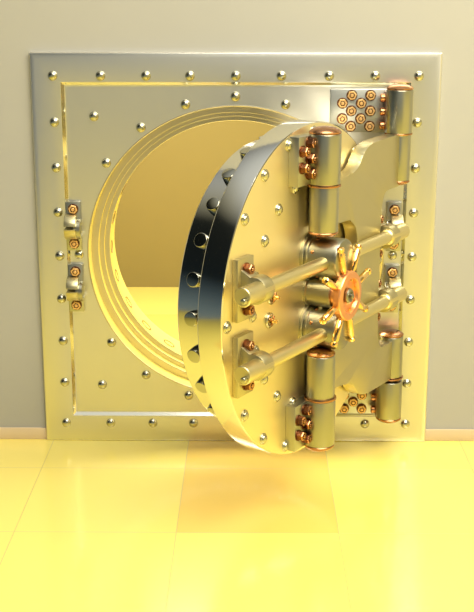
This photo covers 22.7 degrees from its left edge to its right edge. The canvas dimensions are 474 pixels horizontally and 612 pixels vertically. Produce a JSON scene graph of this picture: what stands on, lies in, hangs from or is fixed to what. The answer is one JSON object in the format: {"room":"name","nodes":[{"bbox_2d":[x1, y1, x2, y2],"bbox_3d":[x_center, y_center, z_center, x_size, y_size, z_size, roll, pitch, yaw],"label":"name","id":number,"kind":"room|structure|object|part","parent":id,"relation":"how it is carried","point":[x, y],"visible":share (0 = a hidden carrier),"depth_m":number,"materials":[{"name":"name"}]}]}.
{"room":"bank vault entrance","nodes":[
{"label":"bank vault entrance","id":0,"kind":"room"},
{"bbox_2d":[114,120,274,286],"bbox_3d":[0.045,-2.119,13.784,5.400,3.900,0.100,0,15,1],"label":"wall","id":1,"kind":"structure","parent":0,"point":[159,202],"depth_m":13.97,"materials":[{"name":"beige paint"}]},
{"bbox_2d":[0,287,473,611],"bbox_3d":[-0.425,1.932,6.309,12.967,0.001,18.370,0,15,1],"label":"floor","id":2,"kind":"structure","parent":0,"point":[86,525],"depth_m":8.02,"materials":[{"name":"yellow tile"}]},
{"bbox_2d":[0,0,473,428],"bbox_3d":[-0.308,-1.224,9.155,9.800,4.600,0.550,0,15,1],"label":"wall","id":3,"kind":"structure","parent":0,"point":[446,27],"depth_m":8.77,"materials":[{"name":"beige paint"}]},
{"bbox_2d":[0,427,46,438],"bbox_3d":[-3.362,1.015,9.504,3.698,0.095,0.020,0,15,1],"label":"baseboard","id":4,"kind":"structure","parent":3,"relation":"attached to","point":[5,432],"depth_m":9.48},
{"bbox_2d":[73,219,81,238],"bbox_3d":[-1.210,-0.584,8.983,0.056,0.156,0.156,0,15,1],"label":"socket","id":5,"kind":"object","parent":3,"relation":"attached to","point":[77,223],"depth_m":8.91,"materials":[{"name":"silver metal"}]},
{"bbox_2d":[75,281,84,300],"bbox_3d":[-1.210,-0.116,9.111,0.056,0.156,0.156,0,15,1],"label":"socket","id":6,"kind":"object","parent":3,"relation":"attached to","point":[79,285],"depth_m":9.05,"materials":[{"name":"silver metal"}]},
{"bbox_2d":[29,52,441,440],"bbox_3d":[0.000,-0.451,9.283,3.023,3.040,0.837,1,15,3],"label":"frame","id":7,"kind":"object","parent":3,"relation":"attached to","point":[110,373],"visible":0.71,"depth_m":8.95,"materials":[{"name":"silver metal"}]},
{"bbox_3d":[-0.011,-0.392,9.081,2.516,2.548,0.024,0,15,1],"label":"panel","id":8,"kind":"part","parent":7,"relation":"part of","materials":[{"name":"gold metal"}]},
{"bbox_2d":[306,132,412,400],"bbox_3d":[0.869,-0.214,8.372,0.210,1.885,1.487,8,17,28],"label":"crane hinge","id":9,"kind":"object","parent":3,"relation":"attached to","point":[377,165],"visible":0.91,"depth_m":8.33,"materials":[{"name":"silver metal"}]},
{"bbox_2d":[178,120,409,454],"bbox_3d":[0.456,-0.114,7.981,0.733,2.246,2.352,9,18,30],"label":"door","id":10,"kind":"structure","parent":9,"relation":"attached to","point":[257,291],"depth_m":7.46,"materials":[{"name":"silver metal"}]},
{"bbox_3d":[0.250,-0.147,8.103,0.248,1.980,1.980,9,18,30],"label":"door","id":11,"kind":"part","parent":10,"relation":"part of","materials":[{"name":"silver metal"}]},
{"bbox_2d":[304,393,335,402],"bbox_3d":[0.562,0.616,8.008,0.222,0.014,0.222,9,18,30],"label":"washer","id":12,"kind":"object","parent":10,"relation":"in","point":[306,400],"depth_m":7.94,"materials":[{"name":"orange metal"}]},
{"bbox_2d":[307,183,340,188],"bbox_3d":[0.562,-0.781,7.628,0.222,0.014,0.222,9,18,30],"label":"washer","id":13,"kind":"object","parent":10,"relation":"in","point":[312,185],"depth_m":7.53,"materials":[{"name":"orange metal"}]},
{"bbox_3d":[0.833,-0.219,8.369,0.097,1.870,1.200,9,18,30],"label":"hinge plate","id":14,"kind":"part","parent":9,"relation":"part of","materials":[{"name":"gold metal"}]},
{"bbox_2d":[388,375,402,380],"bbox_3d":[1.182,0.543,9.157,0.206,0.012,0.206,9,18,30],"label":"washer","id":15,"kind":"object","parent":9,"relation":"in","point":[392,377],"depth_m":9.07,"materials":[{"name":"orange metal"}]},
{"bbox_2d":[384,132,412,135],"bbox_3d":[1.182,-1.264,8.666,0.206,0.012,0.206,9,18,30],"label":"washer","id":16,"kind":"object","parent":9,"relation":"in","point":[384,132],"depth_m":8.57,"materials":[{"name":"orange metal"}]},
{"bbox_2d":[425,429,473,440],"bbox_3d":[3.040,1.034,9.434,3.098,0.095,0.020,0,15,1],"label":"baseboard","id":17,"kind":"structure","parent":3,"relation":"attached to","point":[430,434],"depth_m":9.44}
]}

